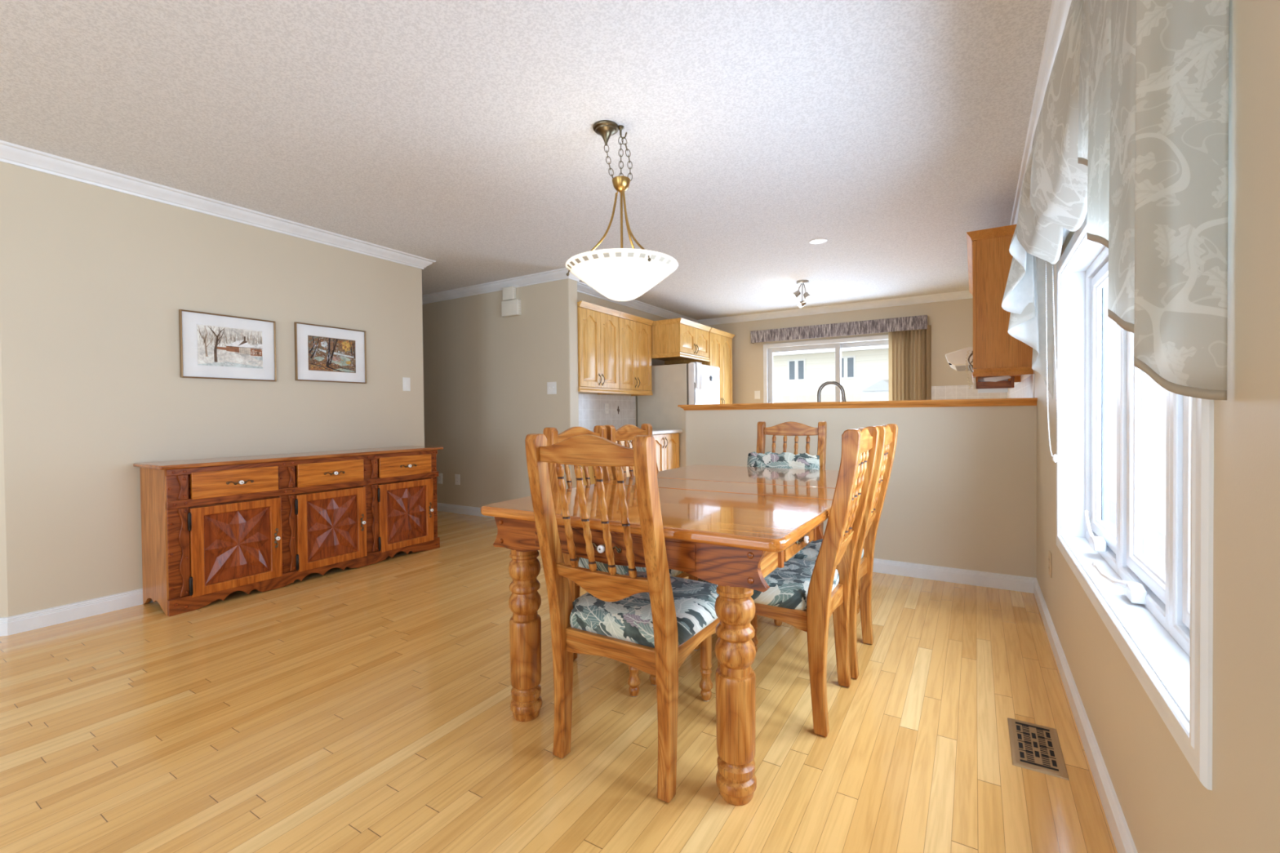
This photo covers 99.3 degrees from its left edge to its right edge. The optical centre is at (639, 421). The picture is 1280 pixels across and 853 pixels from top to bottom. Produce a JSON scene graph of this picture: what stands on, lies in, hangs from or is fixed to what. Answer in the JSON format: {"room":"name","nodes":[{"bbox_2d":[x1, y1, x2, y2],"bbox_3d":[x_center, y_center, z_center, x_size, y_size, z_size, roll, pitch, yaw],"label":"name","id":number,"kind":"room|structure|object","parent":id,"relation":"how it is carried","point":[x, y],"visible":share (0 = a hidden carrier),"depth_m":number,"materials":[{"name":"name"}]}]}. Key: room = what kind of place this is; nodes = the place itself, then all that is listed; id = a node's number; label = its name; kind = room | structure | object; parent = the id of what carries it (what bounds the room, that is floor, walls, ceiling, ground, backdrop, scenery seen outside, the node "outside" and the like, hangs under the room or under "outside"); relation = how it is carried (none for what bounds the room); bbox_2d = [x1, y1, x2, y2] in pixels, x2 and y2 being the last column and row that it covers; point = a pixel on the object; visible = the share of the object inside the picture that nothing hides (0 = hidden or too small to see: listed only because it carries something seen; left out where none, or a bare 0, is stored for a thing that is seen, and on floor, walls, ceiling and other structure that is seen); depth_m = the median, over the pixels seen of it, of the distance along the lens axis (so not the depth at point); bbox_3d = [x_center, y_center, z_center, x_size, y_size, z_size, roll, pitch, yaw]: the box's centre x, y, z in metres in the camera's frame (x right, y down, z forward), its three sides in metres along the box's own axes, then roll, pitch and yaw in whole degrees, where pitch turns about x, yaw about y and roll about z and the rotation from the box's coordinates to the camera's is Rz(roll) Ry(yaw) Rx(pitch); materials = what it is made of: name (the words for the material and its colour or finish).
{"room":"dining room","nodes":[
{"label":"dining room","id":0,"kind":"room"},
{"bbox_2d":[0,161,424,617],"bbox_3d":[-3.822,-0.167,4.111,2.566,2.440,3.158,0,1,32],"label":"wall","id":1,"kind":"structure","parent":0,"point":[95,281],"depth_m":3.13,"materials":[{"name":"beige paint"}]},
{"bbox_2d":[0,588,152,635],"bbox_3d":[-3.760,1.008,4.100,2.480,0.090,3.181,0,1,32],"label":"baseboard","id":2,"kind":"structure","parent":1,"relation":"attached to","point":[17,624],"depth_m":2.90,"materials":[{"name":"white paint"}]},
{"bbox_2d":[0,140,435,269],"bbox_3d":[-3.747,-1.348,4.058,2.552,0.078,3.301,0,1,32],"label":"trim","id":3,"kind":"structure","parent":1,"relation":"attached to","point":[10,153],"depth_m":3.30,"materials":[{"name":"white paint"}]},
{"bbox_2d":[178,309,276,381],"bbox_3d":[-2.658,-0.481,3.532,0.023,0.413,0.528,0,1,32],"label":"framed picture","id":4,"kind":"object","parent":1,"relation":"attached to","point":[212,345],"visible":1,"depth_m":3.51,"materials":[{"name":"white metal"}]},
{"bbox_2d":[196,324,262,368],"bbox_3d":[-2.658,-0.483,3.537,0.001,0.255,0.364,0,1,32],"label":"artwork","id":5,"kind":"object","parent":4,"relation":"attached to","point":[219,346],"depth_m":3.53,"materials":[{"name":"white paper"}]},
{"bbox_2d":[293,321,366,383],"bbox_3d":[-2.314,-0.507,4.091,0.023,0.415,0.523,0,1,32],"label":"framed picture","id":6,"kind":"object","parent":1,"relation":"attached to","point":[335,354],"visible":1,"depth_m":4.08,"materials":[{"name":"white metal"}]},
{"bbox_2d":[307,335,355,373],"bbox_3d":[-2.314,-0.505,4.096,0.001,0.253,0.355,0,1,32],"label":"artwork","id":7,"kind":"object","parent":6,"relation":"attached to","point":[326,353],"depth_m":4.09,"materials":[{"name":"multicoloured paper"}]},
{"bbox_2d":[402,377,410,391],"bbox_3d":[-1.988,-0.320,4.634,0.008,0.115,0.070,0,1,32],"label":"light switch","id":8,"kind":"object","parent":1,"relation":"attached to","point":[406,381],"visible":1,"depth_m":4.63,"materials":[{"name":"white plastic"}]},
{"bbox_2d":[422,278,578,507],"bbox_3d":[-2.086,-0.212,6.111,3.424,2.440,0.135,0,1,32],"label":"wall","id":9,"kind":"structure","parent":0,"point":[486,374],"depth_m":5.68,"materials":[{"name":"beige paint"}]},
{"bbox_2d":[437,473,442,484],"bbox_3d":[-2.264,0.641,6.153,0.075,0.118,0.008,0,1,32],"label":"wall outlet","id":10,"kind":"object","parent":9,"relation":"attached to","point":[440,475],"visible":0.94,"depth_m":6.15,"materials":[{"name":"white plastic"}]},
{"bbox_2d":[454,474,459,484],"bbox_3d":[-2.016,0.636,6.001,0.075,0.115,0.008,0,1,32],"label":"wall outlet","id":11,"kind":"object","parent":9,"relation":"attached to","point":[456,476],"visible":1,"depth_m":6.00,"materials":[{"name":"white plastic"}]},
{"bbox_2d":[437,502,494,518],"bbox_3d":[-2.092,0.964,6.051,3.374,0.090,0.014,0,1,32],"label":"baseboard","id":12,"kind":"structure","parent":9,"relation":"attached to","point":[462,509],"depth_m":5.97,"materials":[{"name":"white paint"}]},
{"bbox_2d":[502,286,515,301],"bbox_3d":[-1.324,-1.297,5.508,0.146,0.130,0.054,0,1,32],"label":"door chime","id":13,"kind":"object","parent":9,"relation":"attached to","point":[509,292],"visible":0.93,"depth_m":5.48,"materials":[{"name":"beige plastic"}]},
{"bbox_2d":[501,299,521,317],"bbox_3d":[-1.302,-1.147,5.494,0.226,0.155,0.059,0,1,32],"label":"door chime","id":14,"kind":"object","parent":9,"relation":"attached to","point":[512,308],"visible":1,"depth_m":5.46,"materials":[{"name":"beige plastic"}]},
{"bbox_2d":[546,382,556,394],"bbox_3d":[-0.857,-0.327,5.264,0.115,0.118,0.013,0,1,32],"label":"light switch","id":15,"kind":"object","parent":9,"relation":"attached to","point":[551,386],"visible":1,"depth_m":5.26,"materials":[{"name":"white plastic"}]},
{"bbox_2d":[422,267,697,322],"bbox_3d":[-1.239,-1.420,7.360,3.460,0.078,3.365,0,1,32],"label":"trim","id":16,"kind":"structure","parent":9,"relation":"attached to","point":[561,273],"depth_m":5.77,"materials":[{"name":"white paint"}]},
{"bbox_2d":[0,0,1052,319],"bbox_3d":[-1.742,-1.455,3.216,7.450,0.120,11.500,0,1,32],"label":"ceiling","id":17,"kind":"structure","parent":0,"point":[460,135],"depth_m":2.51,"materials":[{"name":"white paint"}]},
{"bbox_2d":[565,120,678,301],"bbox_3d":[-0.088,-0.991,2.590,0.535,0.822,0.535,0,1,40],"label":"pendant lamp","id":18,"kind":"object","parent":17,"relation":"hanging from","point":[618,274],"visible":1,"depth_m":2.48,"materials":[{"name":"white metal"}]},
{"bbox_2d":[792,280,811,308],"bbox_3d":[1.695,-1.325,5.677,0.189,0.278,0.124,0,1,32],"label":"ceiling spotlight","id":19,"kind":"object","parent":17,"relation":"attached to","point":[806,296],"visible":1,"depth_m":5.65,"materials":[{"name":"silver metal"}]},
{"bbox_2d":[808,238,826,244],"bbox_3d":[1.421,-1.439,4.338,0.136,0.006,0.136,0,1,32],"label":"recessed light","id":20,"kind":"object","parent":17,"relation":"in","point":[818,241],"visible":1,"depth_m":4.33,"materials":[{"name":"white plastic"}]},
{"bbox_2d":[0,511,1117,852],"bbox_3d":[-1.716,1.105,3.252,7.450,0.120,11.500,0,1,32],"label":"floor","id":21,"kind":"structure","parent":0,"point":[366,708],"depth_m":1.84,"materials":[{"name":"brown wood"}]},
{"bbox_2d":[133,445,443,616],"bbox_3d":[-2.249,0.631,3.796,0.427,0.822,1.828,0,1,32],"label":"sideboard","id":22,"kind":"object","parent":21,"relation":"on","point":[212,529],"visible":1,"depth_m":3.39,"materials":[{"name":"brown wood"}]},
{"bbox_2d":[581,440,635,485],"bbox_3d":[-0.355,0.522,5.562,0.645,0.752,0.720,0,1,32],"label":"base cabinet","id":23,"kind":"object","parent":21,"relation":"on","point":[590,468],"visible":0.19,"depth_m":5.25,"materials":[{"name":"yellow wood"}]},
{"bbox_2d":[591,429,682,435],"bbox_3d":[-0.163,0.119,5.871,0.649,0.038,1.459,0,1,32],"label":"countertop","id":24,"kind":"structure","parent":23,"relation":"on","point":[654,431],"depth_m":6.02,"materials":[{"name":"laminate"}]},
{"bbox_2d":[542,425,699,684],"bbox_3d":[-0.066,0.530,2.447,0.594,1.019,0.426,0,1,32],"label":"dining chair","id":25,"kind":"object","parent":21,"relation":"on","point":[551,433],"visible":0.19,"depth_m":2.40,"materials":[{"name":"brown wood"}]},
{"bbox_2d":[578,557,683,576],"bbox_3d":[-0.005,0.596,2.412,0.453,0.088,0.426,0,1,32],"label":"seat cushion","id":26,"kind":"object","parent":25,"relation":"on","point":[583,562],"depth_m":2.25,"materials":[{"name":"multicoloured fabric"}]},
{"bbox_2d":[524,433,719,802],"bbox_3d":[-0.003,0.539,1.756,0.426,1.019,0.594,0,1,32],"label":"dining chair","id":27,"kind":"object","parent":21,"relation":"on","point":[650,622],"visible":0.95,"depth_m":1.58,"materials":[{"name":"brown wood"}]},
{"bbox_2d":[569,571,719,648],"bbox_3d":[0.035,0.604,1.817,0.426,0.088,0.453,0,1,32],"label":"seat cushion","id":28,"kind":"object","parent":27,"relation":"on","point":[626,623],"depth_m":1.66,"materials":[{"name":"multicoloured fabric"}]},
{"bbox_2d":[604,423,658,479],"bbox_3d":[0.173,0.522,2.835,0.594,1.019,0.426,0,1,32],"label":"dining chair","id":29,"kind":"object","parent":21,"relation":"on","point":[626,433],"visible":0.12,"depth_m":2.92,"materials":[{"name":"brown wood"}]},
{"bbox_2d":[652,432,679,471],"bbox_3d":[0.023,0.509,6.175,0.645,0.752,0.720,0,1,32],"label":"base cabinet","id":30,"kind":"object","parent":21,"relation":"on","point":[667,444],"visible":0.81,"depth_m":6.10,"materials":[{"name":"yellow wood"}]},
{"bbox_2d":[480,464,859,805],"bbox_3d":[0.358,0.661,2.431,1.112,0.750,1.797,0,1,32],"label":"dining table","id":31,"kind":"object","parent":21,"relation":"on","point":[728,527],"visible":0.75,"depth_m":1.72,"materials":[{"name":"brown wood"}]},
{"bbox_2d":[636,362,719,467],"bbox_3d":[0.496,0.142,6.780,0.789,1.660,0.744,0,1,32],"label":"refrigerator","id":32,"kind":"object","parent":21,"relation":"on","point":[673,385],"visible":0.33,"depth_m":6.45,"materials":[{"name":"white metal"}]},
{"bbox_2d":[690,361,702,389],"bbox_3d":[0.665,-0.536,6.364,0.085,0.320,0.168,0,1,32],"label":"dish towel","id":33,"kind":"object","parent":32,"relation":"hanging from","point":[699,366],"visible":0.99,"depth_m":6.36,"materials":[{"name":"white fabric"}]},
{"bbox_2d":[667,327,735,404],"bbox_3d":[0.850,-0.127,7.484,0.683,2.169,0.789,0,1,32],"label":"pantry cabinet","id":34,"kind":"object","parent":21,"relation":"on","point":[720,342],"visible":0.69,"depth_m":7.33,"materials":[{"name":"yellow wood"}]},
{"bbox_2d":[697,426,879,737],"bbox_3d":[0.557,0.529,2.058,0.594,1.019,0.426,0,1,32],"label":"dining chair","id":35,"kind":"object","parent":21,"relation":"on","point":[804,595],"visible":0.9,"depth_m":1.86,"materials":[{"name":"brown wood"}]},
{"bbox_2d":[697,558,839,610],"bbox_3d":[0.497,0.595,2.096,0.453,0.088,0.426,0,1,32],"label":"seat cushion","id":36,"kind":"object","parent":35,"relation":"on","point":[790,588],"depth_m":1.89,"materials":[{"name":"multicoloured fabric"}]},
{"bbox_2d":[755,421,826,532],"bbox_3d":[0.798,0.511,3.141,0.426,1.019,0.594,0,1,32],"label":"dining chair","id":37,"kind":"object","parent":21,"relation":"on","point":[786,428],"visible":0.3,"depth_m":3.33,"materials":[{"name":"brown wood"}]},
{"bbox_2d":[746,451,819,470],"bbox_3d":[0.846,0.357,3.251,0.444,0.351,0.104,0,1,32],"label":"throw pillow","id":38,"kind":"object","parent":37,"relation":"on","point":[767,460],"visible":0.23,"depth_m":3.23,"materials":[{"name":"fabric"}]},
{"bbox_2d":[750,423,897,679],"bbox_3d":[0.811,0.521,2.445,0.594,1.019,0.426,0,1,32],"label":"dining chair","id":39,"kind":"object","parent":21,"relation":"on","point":[863,565],"visible":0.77,"depth_m":2.38,"materials":[{"name":"brown wood"}]},
{"bbox_2d":[791,538,863,561],"bbox_3d":[0.752,0.587,2.483,0.453,0.088,0.426,0,1,32],"label":"seat cushion","id":40,"kind":"object","parent":39,"relation":"on","point":[810,552],"depth_m":2.32,"materials":[{"name":"multicoloured fabric"}]},
{"bbox_2d":[1007,717,1069,780],"bbox_3d":[1.263,1.033,1.736,0.136,0.006,0.294,0,1,32],"label":"floor vent","id":41,"kind":"object","parent":21,"relation":"in","point":[1033,747],"visible":1,"depth_m":1.72,"materials":[{"name":"brown metal"}]},
{"bbox_3d":[1.571,0.572,4.148,2.270,0.852,0.590,0,1,32],"label":"cabinet","id":42,"kind":"object","parent":21,"relation":"on","visible":0},
{"bbox_3d":[1.569,0.126,4.147,2.288,0.038,0.617,0,1,32],"label":"countertop","id":43,"kind":"structure","parent":42,"relation":"on","visible":0},
{"bbox_2d":[817,381,846,402],"bbox_3d":[1.398,-0.098,4.070,0.285,0.415,0.056,0,1,21],"label":"kitchen faucet","id":44,"kind":"object","parent":43,"relation":"on","point":[842,392],"visible":0.62,"depth_m":4.05,"materials":[{"name":"silver metal"}]},
{"bbox_2d":[577,291,667,426],"bbox_3d":[-0.023,-0.244,6.833,0.120,2.440,3.269,0,1,32],"label":"wall","id":45,"kind":"structure","parent":0,"point":[580,296],"depth_m":6.42,"materials":[{"name":"beige paint"}]},
{"bbox_2d":[577,301,621,394],"bbox_3d":[-0.512,-0.734,5.617,0.323,0.875,0.707,0,1,32],"label":"upper cabinet","id":46,"kind":"object","parent":45,"relation":"attached to","point":[597,326],"visible":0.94,"depth_m":5.52,"materials":[{"name":"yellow wood"}]},
{"bbox_2d":[578,393,635,431],"bbox_3d":[-0.438,-0.102,6.036,0.009,0.401,1.459,0,1,32],"label":"backsplash","id":47,"kind":"structure","parent":45,"relation":"attached to","point":[622,409],"depth_m":6.12,"materials":[{"name":"white tile"}]},
{"bbox_2d":[604,403,608,413],"bbox_3d":[-0.375,-0.150,6.124,0.008,0.115,0.075,0,1,32],"label":"wall outlet","id":48,"kind":"object","parent":47,"relation":"attached to","point":[606,405],"visible":1,"depth_m":6.12,"materials":[{"name":"white plastic"}]},
{"bbox_2d":[597,311,653,395],"bbox_3d":[-0.150,-0.746,6.204,0.323,0.875,0.713,0,1,32],"label":"upper cabinet","id":49,"kind":"object","parent":45,"relation":"attached to","point":[634,331],"visible":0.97,"depth_m":6.11,"materials":[{"name":"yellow wood"}]},
{"bbox_2d":[651,317,711,364],"bbox_3d":[0.406,-0.980,6.764,0.683,0.435,0.848,0,1,32],"label":"upper cabinet","id":50,"kind":"object","parent":45,"relation":"attached to","point":[674,340],"visible":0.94,"depth_m":6.43,"materials":[{"name":"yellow wood"}]},
{"bbox_2d":[706,297,973,404],"bbox_3d":[2.557,-0.274,7.104,3.990,2.440,0.140,0,1,32],"label":"wall","id":51,"kind":"structure","parent":0,"point":[951,322],"depth_m":6.84,"materials":[{"name":"beige paint"}]},
{"bbox_2d":[754,391,759,399],"bbox_3d":[1.636,-0.376,7.582,0.080,0.115,0.008,0,1,32],"label":"light switch","id":52,"kind":"object","parent":51,"relation":"attached to","point":[757,393],"visible":1,"depth_m":7.58,"materials":[{"name":"white plastic"}]},
{"bbox_2d":[763,334,888,403],"bbox_3d":[2.600,-0.063,7.069,2.000,2.020,0.142,0,1,32],"label":"window","id":53,"kind":"structure","parent":51,"relation":"in","point":[875,340],"depth_m":7.14,"materials":[{"name":"white paint"}]},
{"bbox_2d":[696,290,973,325],"bbox_3d":[2.427,-1.452,7.028,3.850,0.078,0.086,0,1,32],"label":"trim","id":54,"kind":"structure","parent":51,"relation":"attached to","point":[966,294],"depth_m":6.92,"materials":[{"name":"white paint"}]},
{"bbox_2d":[750,315,928,343],"bbox_3d":[2.476,-1.174,6.994,2.170,0.165,0.098,0,1,32],"label":"valance","id":55,"kind":"object","parent":51,"relation":"attached to","point":[914,322],"visible":0.97,"depth_m":6.88,"materials":[{"name":"fabric"}]},
{"bbox_2d":[888,324,931,400],"bbox_3d":[3.246,-0.112,6.543,0.456,2.060,0.071,0,1,32],"label":"curtain","id":56,"kind":"object","parent":51,"relation":"attached to","point":[909,352],"visible":0.3,"depth_m":6.52,"materials":[{"name":"beige fabric"}]},
{"bbox_2d":[931,385,1006,399],"bbox_3d":[3.759,-0.185,6.279,0.781,0.477,0.008,0,1,32],"label":"backsplash","id":57,"kind":"structure","parent":51,"relation":"attached to","point":[950,392],"depth_m":6.30,"materials":[{"name":"white tile"}]},
{"bbox_2d":[685,405,1036,577],"bbox_3d":[1.379,0.449,3.836,2.290,1.112,0.120,0,1,32],"label":"wall","id":58,"kind":"structure","parent":0,"point":[962,491],"depth_m":3.44,"materials":[{"name":"beige paint"}]},
{"bbox_2d":[677,397,1037,410],"bbox_3d":[1.353,-0.117,3.841,2.338,0.045,0.216,0,1,32],"label":"trim","id":59,"kind":"structure","parent":58,"relation":"on","point":[1032,401],"depth_m":3.62,"materials":[{"name":"brown wood"}]},
{"bbox_2d":[872,558,1035,593],"bbox_3d":[1.359,0.961,3.816,2.304,0.090,0.074,0,1,32],"label":"baseboard","id":60,"kind":"structure","parent":58,"relation":"attached to","point":[990,580],"depth_m":3.40,"materials":[{"name":"white paint"}]},
{"bbox_2d":[1008,0,1279,852],"bbox_3d":[1.264,-0.178,1.334,0.140,2.440,11.044,0,1,32],"label":"wall","id":61,"kind":"structure","parent":0,"point":[1166,807],"depth_m":0.76,"materials":[{"name":"beige paint"}]},
{"bbox_2d":[945,346,973,371],"bbox_3d":[3.033,-0.559,4.839,0.521,0.154,0.760,0,1,32],"label":"range hood","id":62,"kind":"object","parent":61,"relation":"attached to","point":[957,359],"visible":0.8,"depth_m":4.61,"materials":[{"name":"beige plastic"}]},
{"bbox_2d":[968,271,973,295],"bbox_3d":[3.075,-0.943,4.746,0.351,0.605,0.929,0,1,32],"label":"upper cabinet","id":63,"kind":"object","parent":61,"relation":"attached to","point":[970,275],"visible":0.02,"depth_m":4.76,"materials":[{"name":"orange wood"}]},
{"bbox_2d":[966,224,1033,382],"bbox_3d":[2.543,-0.765,3.882,0.351,0.925,1.121,0,1,32],"label":"upper cabinet","id":64,"kind":"object","parent":61,"relation":"attached to","point":[995,353],"visible":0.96,"depth_m":3.45,"materials":[{"name":"orange wood"}]},
{"bbox_2d":[965,350,971,388],"bbox_3d":[2.323,-0.369,3.848,0.035,0.274,0.016,0,1,32],"label":"hanging cord","id":65,"kind":"object","parent":64,"relation":"hanging from","point":[969,350],"visible":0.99,"depth_m":3.85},
{"bbox_2d":[973,376,1013,389],"bbox_3d":[2.348,-0.259,3.616,0.225,0.074,0.148,0,1,32],"label":"paper towel holder","id":66,"kind":"object","parent":64,"relation":"attached to","point":[998,384],"visible":0.99,"depth_m":3.58,"materials":[{"name":"brown wood"}]},
{"bbox_2d":[977,375,1011,393],"bbox_3d":[2.374,-0.252,3.641,0.190,0.112,0.174,0,1,32],"label":"paper towel roll","id":67,"kind":"object","parent":66,"relation":"in","point":[1002,378],"visible":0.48,"depth_m":3.62,"materials":[{"name":"white paper"}]},
{"bbox_2d":[1006,373,1034,398],"bbox_3d":[3.238,-0.118,4.680,0.008,0.399,3.276,0,1,32],"label":"backsplash","id":68,"kind":"structure","parent":61,"relation":"attached to","point":[1024,388],"depth_m":3.88,"materials":[{"name":"white tile"}]},
{"bbox_2d":[1009,0,1071,225],"bbox_3d":[1.214,-1.361,1.470,0.086,0.078,10.824,0,1,32],"label":"trim","id":69,"kind":"structure","parent":61,"relation":"attached to","point":[1060,9],"depth_m":2.17,"materials":[{"name":"white paint"}]},
{"bbox_2d":[1048,550,1051,577],"bbox_3d":[1.948,0.675,2.585,0.008,0.115,0.070,0,1,32],"label":"wall outlet","id":70,"kind":"object","parent":61,"relation":"attached to","point":[1050,553],"visible":1,"depth_m":2.56,"materials":[{"name":"beige plastic"}]},
{"bbox_2d":[1033,577,1137,852],"bbox_3d":[0.376,1.025,0.037,0.014,0.090,7.421,0,1,32],"label":"baseboard","id":71,"kind":"structure","parent":61,"relation":"attached to","point":[1122,838],"depth_m":1.64,"materials":[{"name":"white paint"}]},
{"bbox_2d":[1001,0,1229,399],"bbox_3d":[1.278,-0.543,1.620,0.202,0.991,1.946,0,1,30],"label":"window valance","id":72,"kind":"object","parent":61,"relation":"attached to","point":[1131,133],"visible":1,"depth_m":0.81,"materials":[{"name":"white fabric"}]},
{"bbox_2d":[1056,212,1213,790],"bbox_3d":[1.378,-0.056,1.533,0.151,1.203,1.754,0,1,32],"label":"window","id":73,"kind":"structure","parent":61,"relation":"in","point":[1162,624],"depth_m":1.56,"materials":[{"name":"white paint"}]},
{"bbox_2d":[1044,227,1070,462],"bbox_3d":[1.303,-0.271,1.579,0.055,0.902,1.690,0,1,32],"label":"blind cord","id":74,"kind":"object","parent":73,"relation":"attached to","point":[1065,233],"visible":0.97,"depth_m":2.26,"materials":[{"name":"white plastic"}]},
{"label":"outside","id":75,"kind":"structure","parent":0,"visible":0},
{"bbox_2d":[1104,496,1165,575],"bbox_3d":[5.356,1.967,24.697,22.600,0.200,32.400,0,1,32],"label":"ground","id":76,"kind":"structure","parent":75,"point":[1154,542],"depth_m":9.43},
{"bbox_2d":[773,345,888,403],"bbox_3d":[7.202,-1.150,24.554,18.900,7.600,9.800,0,1,32],"label":"house","id":77,"kind":"structure","parent":76,"relation":"on","point":[864,370],"depth_m":21.20,"materials":[{"name":"white"}]},
{"bbox_2d":[773,392,888,403],"bbox_3d":[4.555,0.644,14.818,9.600,2.745,0.065,0,1,32],"label":"fence","id":78,"kind":"object","parent":76,"relation":"on","point":[857,397],"visible":0.09,"depth_m":14.49,"materials":[{"name":"white"}]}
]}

